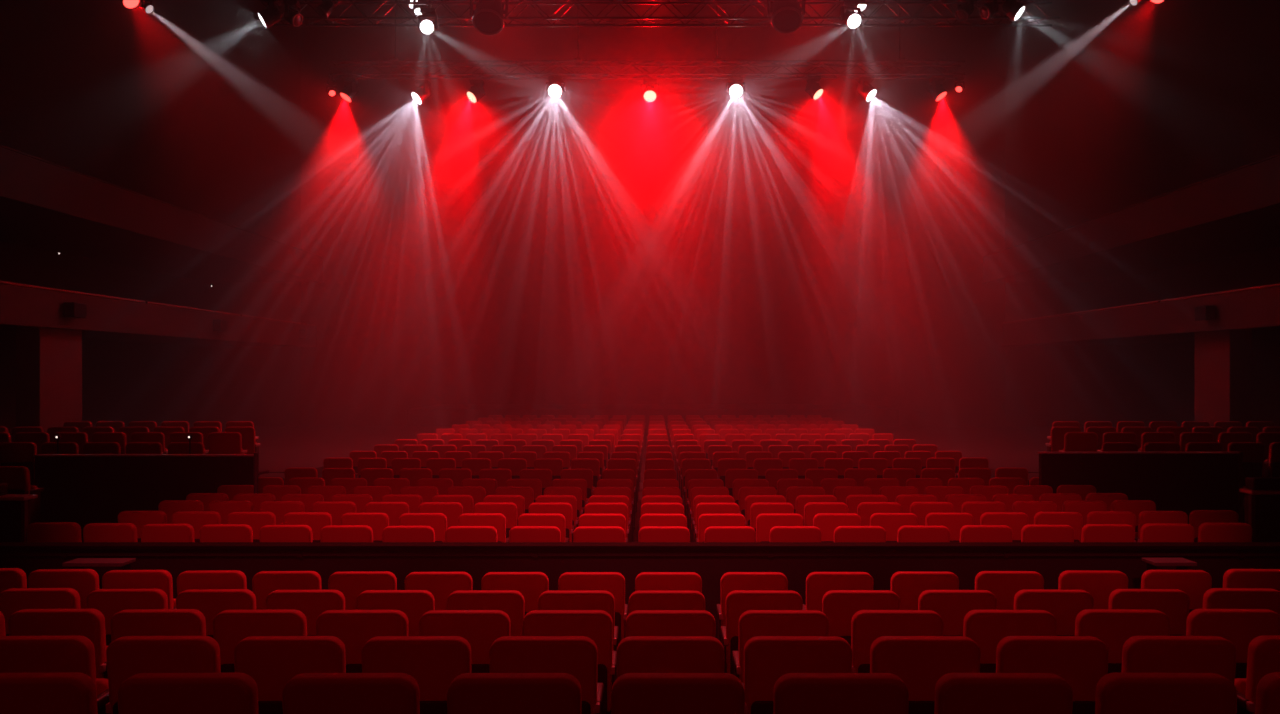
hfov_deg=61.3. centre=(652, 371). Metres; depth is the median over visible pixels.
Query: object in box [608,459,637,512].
seat
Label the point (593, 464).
seat
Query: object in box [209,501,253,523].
seat
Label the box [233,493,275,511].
seat
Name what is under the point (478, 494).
seat
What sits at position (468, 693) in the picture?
seat
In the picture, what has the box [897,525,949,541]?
seat
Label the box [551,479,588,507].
seat
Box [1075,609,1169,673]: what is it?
seat
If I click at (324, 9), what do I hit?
spotlight
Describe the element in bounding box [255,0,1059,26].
lighting truss
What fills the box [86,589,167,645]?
seat
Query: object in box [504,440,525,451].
seat
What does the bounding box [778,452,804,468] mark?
seat
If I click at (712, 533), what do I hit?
seat
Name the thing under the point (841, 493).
seat
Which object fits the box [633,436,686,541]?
floor
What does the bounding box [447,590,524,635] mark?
seat
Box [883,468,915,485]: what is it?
seat
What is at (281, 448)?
floor
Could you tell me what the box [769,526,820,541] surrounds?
seat
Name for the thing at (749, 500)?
seat
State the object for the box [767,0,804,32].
spotlight
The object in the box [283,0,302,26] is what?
spotlight
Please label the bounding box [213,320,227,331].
loudspeaker
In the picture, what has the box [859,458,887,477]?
seat
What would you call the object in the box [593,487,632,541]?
seat
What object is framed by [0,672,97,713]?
seat
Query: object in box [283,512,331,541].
seat
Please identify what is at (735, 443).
seat
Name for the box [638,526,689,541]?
seat
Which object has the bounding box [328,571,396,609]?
seat
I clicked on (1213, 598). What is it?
seat
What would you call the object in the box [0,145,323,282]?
balcony
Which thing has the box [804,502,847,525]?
seat
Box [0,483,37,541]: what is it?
desk
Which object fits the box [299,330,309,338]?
loudspeaker
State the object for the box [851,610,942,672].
seat
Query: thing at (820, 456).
seat
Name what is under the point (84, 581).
seat
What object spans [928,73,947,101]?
spotlight
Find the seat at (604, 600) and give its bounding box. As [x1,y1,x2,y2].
[538,590,618,678]
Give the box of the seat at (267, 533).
[259,525,312,541]
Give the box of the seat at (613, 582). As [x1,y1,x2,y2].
[558,572,627,646]
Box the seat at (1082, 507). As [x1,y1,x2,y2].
[1062,501,1106,526]
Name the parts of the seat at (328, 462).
backrest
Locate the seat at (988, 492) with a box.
[969,486,1008,500]
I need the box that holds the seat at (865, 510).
[857,502,901,525]
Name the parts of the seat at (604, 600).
backrest, armrest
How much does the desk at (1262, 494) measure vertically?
1.212 m
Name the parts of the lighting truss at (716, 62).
hoist chain, hoist chain, hoist chain, hoist chain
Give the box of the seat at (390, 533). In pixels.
[382,526,434,541]
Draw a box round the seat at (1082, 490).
[1057,485,1095,500]
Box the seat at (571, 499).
[536,495,578,528]
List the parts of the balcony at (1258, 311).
handrail, trim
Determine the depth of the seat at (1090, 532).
10.30 m
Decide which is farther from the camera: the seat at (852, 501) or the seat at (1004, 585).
the seat at (852, 501)
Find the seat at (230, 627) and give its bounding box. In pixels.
[213,609,306,672]
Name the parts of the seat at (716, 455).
backrest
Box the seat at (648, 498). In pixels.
[641,495,682,503]
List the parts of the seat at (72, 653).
backrest, armrest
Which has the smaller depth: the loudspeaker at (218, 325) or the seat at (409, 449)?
the seat at (409, 449)
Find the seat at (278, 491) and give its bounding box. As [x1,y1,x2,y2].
[262,485,300,500]
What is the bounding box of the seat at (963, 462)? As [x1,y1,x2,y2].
[955,458,988,477]
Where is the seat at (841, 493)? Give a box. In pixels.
[833,486,871,503]
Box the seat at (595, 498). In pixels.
[588,495,630,541]
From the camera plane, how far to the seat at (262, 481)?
14.90 m
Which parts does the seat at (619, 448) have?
backrest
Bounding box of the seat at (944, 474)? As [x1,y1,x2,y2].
[921,468,953,485]
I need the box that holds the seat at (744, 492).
[739,487,776,516]
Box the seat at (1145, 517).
[1135,511,1187,541]
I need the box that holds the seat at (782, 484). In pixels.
[777,479,812,497]
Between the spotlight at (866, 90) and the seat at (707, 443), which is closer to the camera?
the seat at (707, 443)
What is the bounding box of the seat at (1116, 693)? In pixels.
[1095,673,1236,713]
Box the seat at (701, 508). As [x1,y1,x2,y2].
[693,503,738,541]
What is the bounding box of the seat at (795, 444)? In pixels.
[787,440,809,451]
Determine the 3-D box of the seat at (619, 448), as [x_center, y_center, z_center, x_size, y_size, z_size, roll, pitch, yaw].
[-0.517,1.909,21.597,0.519,0.902,0.380,0,0,0]
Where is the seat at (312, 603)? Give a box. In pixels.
[266,590,344,635]
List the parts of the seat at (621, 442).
backrest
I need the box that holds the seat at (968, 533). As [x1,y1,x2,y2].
[960,525,1012,541]
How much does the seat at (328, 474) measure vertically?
0.902 m
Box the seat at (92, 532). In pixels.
[83,523,137,541]
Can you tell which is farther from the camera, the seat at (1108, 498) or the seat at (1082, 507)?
the seat at (1108, 498)
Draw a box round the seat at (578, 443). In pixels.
[560,440,582,453]
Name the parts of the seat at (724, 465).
backrest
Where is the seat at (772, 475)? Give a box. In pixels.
[766,469,797,489]
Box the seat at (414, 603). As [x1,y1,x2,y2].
[356,590,434,635]
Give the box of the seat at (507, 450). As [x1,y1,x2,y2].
[491,445,515,457]
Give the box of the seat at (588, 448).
[583,445,608,468]
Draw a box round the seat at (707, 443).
[704,440,725,458]
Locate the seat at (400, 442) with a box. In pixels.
[395,439,417,450]
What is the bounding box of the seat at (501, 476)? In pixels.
[479,469,511,487]
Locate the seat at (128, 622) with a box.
[110,609,205,640]
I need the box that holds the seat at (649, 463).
[645,459,673,469]
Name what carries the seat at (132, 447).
on the floor
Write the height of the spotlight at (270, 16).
0.569 m
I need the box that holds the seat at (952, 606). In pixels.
[918,590,996,635]
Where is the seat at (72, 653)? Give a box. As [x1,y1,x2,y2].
[0,635,109,713]
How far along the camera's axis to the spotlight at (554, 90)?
24.03 m
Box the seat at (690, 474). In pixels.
[683,469,716,515]
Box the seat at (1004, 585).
[975,571,1043,609]
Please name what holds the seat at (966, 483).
on the floor at (639, 503)
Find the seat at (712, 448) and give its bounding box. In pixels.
[708,445,731,468]
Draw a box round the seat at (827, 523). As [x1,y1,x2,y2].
[813,513,860,541]
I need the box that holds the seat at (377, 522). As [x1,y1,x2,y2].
[341,513,388,541]
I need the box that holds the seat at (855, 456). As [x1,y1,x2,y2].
[842,451,868,468]
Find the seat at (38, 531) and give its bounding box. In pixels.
[27,522,81,541]
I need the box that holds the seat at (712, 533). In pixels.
[704,526,755,541]
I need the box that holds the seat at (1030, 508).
[1012,501,1056,524]
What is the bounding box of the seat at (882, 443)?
[867,439,889,450]
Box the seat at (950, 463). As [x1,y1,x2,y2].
[926,458,955,477]
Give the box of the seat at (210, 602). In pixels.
[176,589,255,638]
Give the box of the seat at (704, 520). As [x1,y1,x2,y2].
[696,514,745,541]
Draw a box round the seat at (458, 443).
[448,439,470,450]
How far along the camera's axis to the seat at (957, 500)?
12.82 m
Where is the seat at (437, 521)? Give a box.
[399,513,446,541]
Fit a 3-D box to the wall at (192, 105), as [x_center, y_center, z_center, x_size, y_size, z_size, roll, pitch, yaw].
[-15.100,-7.140,21.000,0.200,19.000,50.000,0,0,0]
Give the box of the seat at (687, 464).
[680,459,710,500]
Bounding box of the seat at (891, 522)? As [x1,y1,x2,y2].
[870,513,917,541]
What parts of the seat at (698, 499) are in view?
backrest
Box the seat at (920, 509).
[910,502,953,525]
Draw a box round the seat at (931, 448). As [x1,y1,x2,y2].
[913,445,936,457]
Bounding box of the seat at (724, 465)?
[717,459,746,486]
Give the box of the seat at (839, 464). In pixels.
[824,458,852,478]
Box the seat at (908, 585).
[891,571,958,609]
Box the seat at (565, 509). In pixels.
[529,503,574,541]
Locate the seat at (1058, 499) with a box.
[1039,493,1081,511]
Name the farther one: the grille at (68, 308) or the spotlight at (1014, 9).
the grille at (68, 308)
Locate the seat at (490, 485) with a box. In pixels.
[461,479,496,495]
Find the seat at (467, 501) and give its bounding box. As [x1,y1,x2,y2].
[432,495,473,513]
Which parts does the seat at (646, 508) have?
backrest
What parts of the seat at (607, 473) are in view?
backrest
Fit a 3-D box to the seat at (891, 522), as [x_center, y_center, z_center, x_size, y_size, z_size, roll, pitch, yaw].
[2.490,1.909,11.295,0.519,0.902,0.380,0,0,1]
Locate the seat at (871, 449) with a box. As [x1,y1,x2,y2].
[856,445,880,457]
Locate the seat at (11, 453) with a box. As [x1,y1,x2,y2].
[0,442,36,485]
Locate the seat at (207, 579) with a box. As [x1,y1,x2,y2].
[177,570,246,594]
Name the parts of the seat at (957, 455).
backrest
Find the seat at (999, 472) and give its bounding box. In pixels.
[995,468,1027,484]
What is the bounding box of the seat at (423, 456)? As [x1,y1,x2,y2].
[412,451,438,467]
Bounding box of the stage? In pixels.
[407,404,898,435]
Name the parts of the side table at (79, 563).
leg, leg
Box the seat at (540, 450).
[522,445,545,458]
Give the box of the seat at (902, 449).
[884,445,908,457]
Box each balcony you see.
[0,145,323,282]
[0,281,316,346]
[982,154,1279,282]
[1002,283,1279,345]
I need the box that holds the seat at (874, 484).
[864,478,899,494]
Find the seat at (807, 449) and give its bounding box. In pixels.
[798,445,821,457]
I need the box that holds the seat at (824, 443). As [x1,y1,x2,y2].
[814,439,836,450]
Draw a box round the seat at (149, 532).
[141,524,194,541]
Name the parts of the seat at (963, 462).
backrest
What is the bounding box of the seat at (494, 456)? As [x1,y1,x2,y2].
[477,451,503,468]
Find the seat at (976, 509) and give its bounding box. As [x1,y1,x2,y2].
[961,501,1005,524]
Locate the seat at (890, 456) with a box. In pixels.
[874,451,900,467]
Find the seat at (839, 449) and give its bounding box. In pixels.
[827,445,851,457]
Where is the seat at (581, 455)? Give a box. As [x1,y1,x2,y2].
[577,452,604,478]
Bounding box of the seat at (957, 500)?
[944,494,985,512]
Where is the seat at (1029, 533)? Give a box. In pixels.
[1021,525,1073,541]
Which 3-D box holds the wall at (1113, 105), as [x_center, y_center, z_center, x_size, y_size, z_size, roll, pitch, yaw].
[15.100,-7.140,21.000,0.200,19.000,50.000,0,0,0]
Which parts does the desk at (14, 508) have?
leg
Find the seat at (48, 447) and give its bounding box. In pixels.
[41,442,78,453]
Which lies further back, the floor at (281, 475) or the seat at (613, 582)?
the floor at (281, 475)
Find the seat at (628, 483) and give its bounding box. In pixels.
[597,479,633,541]
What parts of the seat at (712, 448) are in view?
backrest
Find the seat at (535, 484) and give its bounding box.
[506,479,541,502]
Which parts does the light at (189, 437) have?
stem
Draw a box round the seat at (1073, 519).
[1034,512,1082,541]
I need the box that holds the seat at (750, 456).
[746,452,771,468]
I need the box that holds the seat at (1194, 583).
[1141,570,1211,612]
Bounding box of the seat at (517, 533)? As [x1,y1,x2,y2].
[509,526,560,541]
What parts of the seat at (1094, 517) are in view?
backrest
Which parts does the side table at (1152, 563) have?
leg, leg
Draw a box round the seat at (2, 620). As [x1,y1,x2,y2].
[0,611,5,635]
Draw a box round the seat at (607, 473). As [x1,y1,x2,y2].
[602,469,635,528]
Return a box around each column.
[16,326,81,432]
[1195,330,1251,426]
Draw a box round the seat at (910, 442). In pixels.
[893,439,915,450]
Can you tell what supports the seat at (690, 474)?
on the floor at (639, 503)
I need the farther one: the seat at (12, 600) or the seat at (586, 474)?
the seat at (586, 474)
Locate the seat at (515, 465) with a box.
[498,458,526,478]
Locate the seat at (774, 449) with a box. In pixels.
[768,445,792,458]
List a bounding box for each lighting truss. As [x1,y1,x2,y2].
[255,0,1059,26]
[330,0,964,78]
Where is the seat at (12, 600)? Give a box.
[0,588,80,635]
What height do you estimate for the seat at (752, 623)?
0.902 m
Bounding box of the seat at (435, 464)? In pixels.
[426,458,455,477]
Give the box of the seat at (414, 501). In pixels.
[381,495,422,512]
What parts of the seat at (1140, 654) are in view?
backrest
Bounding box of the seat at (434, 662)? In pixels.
[361,636,470,713]
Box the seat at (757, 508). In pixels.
[747,502,793,531]
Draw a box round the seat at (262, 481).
[258,477,283,493]
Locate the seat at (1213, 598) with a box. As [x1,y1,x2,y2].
[1203,588,1279,614]
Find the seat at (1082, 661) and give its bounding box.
[996,636,1108,713]
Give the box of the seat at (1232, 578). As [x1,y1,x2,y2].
[1223,569,1279,590]
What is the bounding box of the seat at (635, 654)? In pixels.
[617,636,724,677]
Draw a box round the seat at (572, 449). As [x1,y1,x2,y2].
[552,445,576,465]
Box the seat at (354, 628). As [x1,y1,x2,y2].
[316,610,408,672]
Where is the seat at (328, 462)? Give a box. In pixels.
[323,458,357,477]
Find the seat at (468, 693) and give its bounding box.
[447,673,581,713]
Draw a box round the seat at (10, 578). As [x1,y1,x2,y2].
[0,568,26,592]
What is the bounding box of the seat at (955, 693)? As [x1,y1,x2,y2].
[934,673,1072,713]
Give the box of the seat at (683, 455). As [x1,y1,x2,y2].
[678,452,705,488]
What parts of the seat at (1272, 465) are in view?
backrest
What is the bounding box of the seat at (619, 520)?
[579,514,627,541]
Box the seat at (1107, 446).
[1102,442,1137,451]
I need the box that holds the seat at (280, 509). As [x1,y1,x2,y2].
[260,501,304,524]
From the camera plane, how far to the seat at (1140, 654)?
4.83 m
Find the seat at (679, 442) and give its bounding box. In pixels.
[675,440,697,470]
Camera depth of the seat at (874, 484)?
14.74 m
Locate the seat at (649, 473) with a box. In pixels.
[644,469,675,479]
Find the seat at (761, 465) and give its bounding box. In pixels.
[754,459,782,478]
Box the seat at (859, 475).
[844,469,876,486]
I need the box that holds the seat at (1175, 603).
[1109,589,1189,635]
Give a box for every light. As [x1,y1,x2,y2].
[55,435,60,453]
[187,435,192,453]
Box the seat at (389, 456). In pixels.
[381,451,407,468]
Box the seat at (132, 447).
[126,442,162,453]
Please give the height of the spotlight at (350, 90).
0.622 m
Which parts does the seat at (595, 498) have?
backrest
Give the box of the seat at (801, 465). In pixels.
[789,458,817,478]
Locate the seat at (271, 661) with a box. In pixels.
[234,636,345,713]
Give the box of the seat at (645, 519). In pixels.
[638,514,686,541]
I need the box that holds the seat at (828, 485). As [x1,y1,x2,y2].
[821,479,856,494]
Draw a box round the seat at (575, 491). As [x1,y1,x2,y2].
[544,487,583,516]
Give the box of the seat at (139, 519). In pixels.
[118,511,166,541]
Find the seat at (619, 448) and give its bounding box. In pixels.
[615,445,639,490]
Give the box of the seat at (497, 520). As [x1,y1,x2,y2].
[458,513,508,541]
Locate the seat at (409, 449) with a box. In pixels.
[403,445,426,457]
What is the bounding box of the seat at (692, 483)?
[686,479,723,531]
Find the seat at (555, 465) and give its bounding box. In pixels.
[534,459,562,480]
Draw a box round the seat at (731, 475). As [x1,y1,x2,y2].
[725,469,757,496]
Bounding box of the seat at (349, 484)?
[331,478,366,493]
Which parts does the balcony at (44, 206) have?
trim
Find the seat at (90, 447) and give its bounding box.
[83,442,120,453]
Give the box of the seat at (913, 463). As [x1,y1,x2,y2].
[893,458,921,477]
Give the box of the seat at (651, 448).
[646,445,670,452]
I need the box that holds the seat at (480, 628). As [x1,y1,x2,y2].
[419,610,510,672]
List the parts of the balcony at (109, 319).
handrail, trim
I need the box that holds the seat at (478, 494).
[447,487,485,504]
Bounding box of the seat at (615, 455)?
[611,452,638,500]
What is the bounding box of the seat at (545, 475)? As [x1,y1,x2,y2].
[520,469,551,494]
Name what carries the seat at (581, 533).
on the floor at (639, 503)
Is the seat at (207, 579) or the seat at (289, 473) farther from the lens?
the seat at (289, 473)
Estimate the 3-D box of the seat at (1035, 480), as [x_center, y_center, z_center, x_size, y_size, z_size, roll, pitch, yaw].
[5.467,1.909,15.084,0.519,0.902,0.380,0,0,3]
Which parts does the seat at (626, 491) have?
backrest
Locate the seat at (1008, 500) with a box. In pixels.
[992,494,1033,511]
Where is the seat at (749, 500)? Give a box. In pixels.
[745,495,785,525]
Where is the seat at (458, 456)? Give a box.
[445,451,470,468]
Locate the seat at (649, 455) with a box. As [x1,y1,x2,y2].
[646,452,671,459]
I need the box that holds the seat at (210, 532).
[199,524,252,541]
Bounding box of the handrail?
[254,453,269,493]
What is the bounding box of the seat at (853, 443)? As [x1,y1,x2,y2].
[841,439,863,450]
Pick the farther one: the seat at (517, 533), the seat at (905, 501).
the seat at (905, 501)
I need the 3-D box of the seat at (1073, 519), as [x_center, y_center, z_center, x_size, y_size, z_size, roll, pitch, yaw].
[4.227,1.909,11.388,0.519,0.902,0.380,0,0,2]
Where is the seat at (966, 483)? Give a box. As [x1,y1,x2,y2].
[948,478,983,493]
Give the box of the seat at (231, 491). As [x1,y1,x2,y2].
[217,485,253,500]
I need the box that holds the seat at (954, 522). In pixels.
[925,513,973,541]
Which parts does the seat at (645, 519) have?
backrest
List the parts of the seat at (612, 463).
backrest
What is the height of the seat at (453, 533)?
0.902 m
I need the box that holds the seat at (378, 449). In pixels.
[374,445,398,457]
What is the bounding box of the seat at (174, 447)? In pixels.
[168,442,204,453]
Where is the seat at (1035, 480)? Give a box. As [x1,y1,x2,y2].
[1029,477,1038,484]
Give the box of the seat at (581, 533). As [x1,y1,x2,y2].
[573,526,624,541]
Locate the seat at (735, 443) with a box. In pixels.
[732,440,754,451]
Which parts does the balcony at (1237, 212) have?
trim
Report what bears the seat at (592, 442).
on the floor at (639, 503)
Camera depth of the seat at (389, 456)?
19.87 m
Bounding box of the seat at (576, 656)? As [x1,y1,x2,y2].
[489,636,603,713]
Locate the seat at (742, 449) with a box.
[738,445,762,459]
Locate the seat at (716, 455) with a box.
[711,452,738,474]
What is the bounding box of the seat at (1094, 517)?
[1087,511,1135,541]
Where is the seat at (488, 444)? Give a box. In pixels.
[476,439,498,450]
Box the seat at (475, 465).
[462,458,490,478]
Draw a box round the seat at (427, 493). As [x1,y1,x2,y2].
[400,486,438,502]
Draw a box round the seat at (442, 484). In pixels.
[417,478,452,494]
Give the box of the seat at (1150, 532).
[1140,523,1193,541]
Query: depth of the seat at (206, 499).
12.94 m
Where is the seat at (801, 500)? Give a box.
[796,495,836,518]
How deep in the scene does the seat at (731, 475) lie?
16.18 m
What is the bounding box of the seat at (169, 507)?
[158,500,203,523]
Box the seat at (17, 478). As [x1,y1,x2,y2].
[0,466,43,523]
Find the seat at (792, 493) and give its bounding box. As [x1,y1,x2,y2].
[786,487,824,512]
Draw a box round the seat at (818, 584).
[803,572,873,611]
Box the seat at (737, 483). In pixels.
[733,479,768,505]
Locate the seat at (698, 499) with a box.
[691,495,734,541]
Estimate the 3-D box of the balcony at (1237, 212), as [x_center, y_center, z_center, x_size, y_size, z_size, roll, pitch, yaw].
[12.935,-3.401,16.250,3.930,0.882,39.500,0,0,0]
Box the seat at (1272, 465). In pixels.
[1264,442,1279,476]
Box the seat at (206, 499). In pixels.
[186,493,228,510]
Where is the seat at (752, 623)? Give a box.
[732,610,829,682]
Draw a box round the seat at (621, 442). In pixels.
[618,440,640,481]
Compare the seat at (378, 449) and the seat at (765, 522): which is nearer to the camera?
the seat at (765, 522)
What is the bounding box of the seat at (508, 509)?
[473,502,516,537]
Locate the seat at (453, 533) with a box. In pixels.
[445,526,496,541]
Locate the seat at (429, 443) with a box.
[421,439,443,450]
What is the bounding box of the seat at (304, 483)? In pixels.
[289,478,324,493]
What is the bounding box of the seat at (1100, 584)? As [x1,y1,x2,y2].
[1058,570,1127,608]
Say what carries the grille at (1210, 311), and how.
attached to the loudspeaker at (1206, 312)
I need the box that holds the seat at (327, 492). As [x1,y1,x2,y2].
[307,486,345,501]
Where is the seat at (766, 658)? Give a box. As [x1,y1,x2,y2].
[742,636,851,713]
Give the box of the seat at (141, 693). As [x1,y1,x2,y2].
[117,673,258,713]
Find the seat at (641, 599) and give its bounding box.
[629,590,704,613]
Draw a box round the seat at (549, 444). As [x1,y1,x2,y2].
[532,440,553,451]
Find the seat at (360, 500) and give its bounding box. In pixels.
[331,494,372,512]
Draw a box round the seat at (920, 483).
[906,478,941,494]
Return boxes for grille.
[64,304,72,315]
[213,321,219,329]
[299,331,304,337]
[1206,307,1214,317]
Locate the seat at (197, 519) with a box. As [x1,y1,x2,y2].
[172,511,220,541]
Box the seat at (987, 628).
[963,610,1056,672]
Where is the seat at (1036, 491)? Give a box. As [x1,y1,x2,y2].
[1013,485,1052,500]
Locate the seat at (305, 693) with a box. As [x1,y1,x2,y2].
[282,673,419,713]
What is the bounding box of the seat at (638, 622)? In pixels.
[625,610,715,636]
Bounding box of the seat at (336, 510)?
[312,501,356,524]
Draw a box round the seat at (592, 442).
[589,440,611,458]
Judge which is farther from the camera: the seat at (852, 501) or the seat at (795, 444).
the seat at (795, 444)
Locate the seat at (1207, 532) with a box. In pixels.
[1198,523,1251,541]
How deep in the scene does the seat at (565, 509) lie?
12.01 m
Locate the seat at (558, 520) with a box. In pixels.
[518,513,568,541]
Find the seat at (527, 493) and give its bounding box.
[495,487,533,512]
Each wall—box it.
[0,0,300,441]
[33,454,253,541]
[301,0,1004,425]
[1005,0,1279,428]
[1037,451,1242,523]
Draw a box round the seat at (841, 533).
[834,526,885,541]
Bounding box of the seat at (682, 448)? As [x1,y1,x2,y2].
[676,445,701,480]
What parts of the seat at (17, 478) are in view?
backrest, armrest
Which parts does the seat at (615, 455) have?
backrest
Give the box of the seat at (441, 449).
[432,445,456,457]
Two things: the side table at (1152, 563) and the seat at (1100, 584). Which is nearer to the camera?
the seat at (1100, 584)
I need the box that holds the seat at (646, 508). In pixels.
[639,503,683,529]
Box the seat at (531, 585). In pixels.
[481,572,548,614]
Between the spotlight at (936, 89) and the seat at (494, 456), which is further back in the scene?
the spotlight at (936, 89)
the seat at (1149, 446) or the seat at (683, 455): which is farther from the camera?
the seat at (683, 455)
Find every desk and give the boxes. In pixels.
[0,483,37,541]
[1239,477,1279,541]
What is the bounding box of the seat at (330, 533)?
[320,525,372,541]
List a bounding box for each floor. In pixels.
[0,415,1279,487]
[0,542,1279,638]
[222,426,451,477]
[259,473,284,484]
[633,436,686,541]
[858,426,1083,477]
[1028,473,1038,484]
[1243,497,1244,522]
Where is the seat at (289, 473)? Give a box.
[284,468,317,484]
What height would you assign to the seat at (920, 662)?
0.902 m
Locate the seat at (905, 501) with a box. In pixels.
[895,494,936,512]
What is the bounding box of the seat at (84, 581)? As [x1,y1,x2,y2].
[28,569,98,608]
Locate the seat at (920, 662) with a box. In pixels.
[870,636,980,713]
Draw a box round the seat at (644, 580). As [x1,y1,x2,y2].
[635,572,701,592]
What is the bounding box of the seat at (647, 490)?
[642,487,680,497]
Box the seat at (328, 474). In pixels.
[322,468,354,485]
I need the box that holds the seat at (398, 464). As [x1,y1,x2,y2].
[392,458,420,477]
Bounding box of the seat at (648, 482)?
[643,479,678,488]
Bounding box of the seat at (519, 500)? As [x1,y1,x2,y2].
[483,495,524,525]
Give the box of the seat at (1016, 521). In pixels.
[980,512,1028,541]
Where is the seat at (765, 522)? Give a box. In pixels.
[756,513,803,541]
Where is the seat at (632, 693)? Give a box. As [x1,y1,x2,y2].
[611,673,744,713]
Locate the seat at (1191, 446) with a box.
[1185,442,1222,451]
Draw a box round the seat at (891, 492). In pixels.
[879,486,917,501]
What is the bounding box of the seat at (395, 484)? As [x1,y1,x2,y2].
[374,478,409,494]
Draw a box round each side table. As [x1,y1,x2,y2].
[62,558,135,569]
[1142,558,1196,569]
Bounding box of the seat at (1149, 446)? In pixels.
[1143,442,1179,451]
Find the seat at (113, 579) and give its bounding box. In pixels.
[102,570,175,608]
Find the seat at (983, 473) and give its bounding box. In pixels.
[958,468,990,485]
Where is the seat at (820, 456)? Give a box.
[810,451,836,468]
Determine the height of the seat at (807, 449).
0.902 m
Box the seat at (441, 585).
[405,572,472,609]
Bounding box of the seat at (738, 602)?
[720,590,802,674]
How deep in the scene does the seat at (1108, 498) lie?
12.95 m
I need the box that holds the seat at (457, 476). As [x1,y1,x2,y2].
[439,469,471,486]
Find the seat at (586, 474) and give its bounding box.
[561,469,594,497]
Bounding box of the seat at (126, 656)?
[106,636,220,713]
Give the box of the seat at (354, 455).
[350,451,376,472]
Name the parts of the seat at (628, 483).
backrest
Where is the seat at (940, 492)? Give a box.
[925,486,963,501]
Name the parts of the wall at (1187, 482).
post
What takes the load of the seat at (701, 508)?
on the floor at (639, 503)
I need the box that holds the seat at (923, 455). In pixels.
[905,451,931,468]
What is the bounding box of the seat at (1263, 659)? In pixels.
[1234,635,1279,713]
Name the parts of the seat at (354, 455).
backrest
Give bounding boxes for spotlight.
[120,0,138,9]
[138,0,153,13]
[257,0,281,28]
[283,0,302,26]
[316,0,334,18]
[326,73,336,96]
[339,73,358,102]
[403,0,416,8]
[411,73,431,104]
[413,0,431,16]
[418,8,437,34]
[466,73,484,103]
[470,0,508,34]
[546,73,565,98]
[641,73,658,102]
[726,73,744,98]
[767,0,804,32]
[805,73,823,100]
[840,0,861,29]
[853,0,866,12]
[857,73,876,101]
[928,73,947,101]
[954,73,964,92]
[955,0,973,21]
[979,0,998,18]
[1001,0,1025,21]
[1129,0,1141,5]
[1149,0,1164,4]
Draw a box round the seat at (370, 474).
[360,468,392,485]
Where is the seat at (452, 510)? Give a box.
[419,502,462,528]
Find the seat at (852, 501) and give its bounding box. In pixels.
[846,495,887,513]
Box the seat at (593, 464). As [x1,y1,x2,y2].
[571,459,600,487]
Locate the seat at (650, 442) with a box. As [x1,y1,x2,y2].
[647,440,668,445]
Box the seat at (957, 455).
[935,451,961,472]
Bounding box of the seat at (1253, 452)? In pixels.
[1227,442,1264,486]
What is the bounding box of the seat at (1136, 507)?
[1111,500,1155,531]
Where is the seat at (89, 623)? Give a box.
[8,609,107,678]
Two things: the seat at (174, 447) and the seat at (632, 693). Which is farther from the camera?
the seat at (174, 447)
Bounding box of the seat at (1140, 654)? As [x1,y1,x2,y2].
[1121,636,1236,712]
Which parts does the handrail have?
post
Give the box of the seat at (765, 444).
[760,440,781,451]
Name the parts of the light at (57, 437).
stem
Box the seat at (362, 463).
[357,458,386,477]
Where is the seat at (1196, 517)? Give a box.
[1189,510,1238,541]
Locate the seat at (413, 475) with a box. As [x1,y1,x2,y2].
[399,468,431,485]
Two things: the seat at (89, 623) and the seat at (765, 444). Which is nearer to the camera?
the seat at (89, 623)
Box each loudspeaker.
[64,302,86,317]
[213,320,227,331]
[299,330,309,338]
[1194,305,1215,320]
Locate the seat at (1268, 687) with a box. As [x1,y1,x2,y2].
[1255,672,1279,713]
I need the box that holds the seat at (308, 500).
[282,494,323,511]
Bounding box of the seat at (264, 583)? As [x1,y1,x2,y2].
[252,571,321,609]
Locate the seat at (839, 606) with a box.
[822,590,899,645]
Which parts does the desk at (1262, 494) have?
leg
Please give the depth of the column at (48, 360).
19.98 m
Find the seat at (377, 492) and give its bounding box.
[353,486,391,501]
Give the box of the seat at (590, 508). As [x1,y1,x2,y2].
[584,503,629,541]
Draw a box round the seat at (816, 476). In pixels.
[805,469,837,486]
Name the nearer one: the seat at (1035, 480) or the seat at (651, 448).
the seat at (1035, 480)
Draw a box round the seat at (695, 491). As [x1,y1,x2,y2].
[689,487,728,541]
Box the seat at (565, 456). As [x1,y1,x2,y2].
[544,452,570,468]
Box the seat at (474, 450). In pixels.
[461,445,485,457]
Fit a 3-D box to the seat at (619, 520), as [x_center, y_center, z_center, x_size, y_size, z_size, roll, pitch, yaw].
[-0.522,1.909,11.247,0.519,0.902,0.380,0,0,0]
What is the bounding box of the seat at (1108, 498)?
[1085,493,1127,510]
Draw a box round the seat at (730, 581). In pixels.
[716,572,787,642]
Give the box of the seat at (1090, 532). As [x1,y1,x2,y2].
[1081,524,1134,541]
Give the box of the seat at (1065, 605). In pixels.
[1014,589,1093,635]
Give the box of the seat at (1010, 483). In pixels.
[989,478,1024,493]
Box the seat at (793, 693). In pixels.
[773,673,908,713]
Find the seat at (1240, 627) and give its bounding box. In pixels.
[1186,609,1279,677]
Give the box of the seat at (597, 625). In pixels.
[522,610,616,713]
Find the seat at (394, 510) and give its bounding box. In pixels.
[365,502,408,525]
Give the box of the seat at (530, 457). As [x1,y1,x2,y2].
[510,452,536,468]
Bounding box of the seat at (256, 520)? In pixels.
[227,512,275,541]

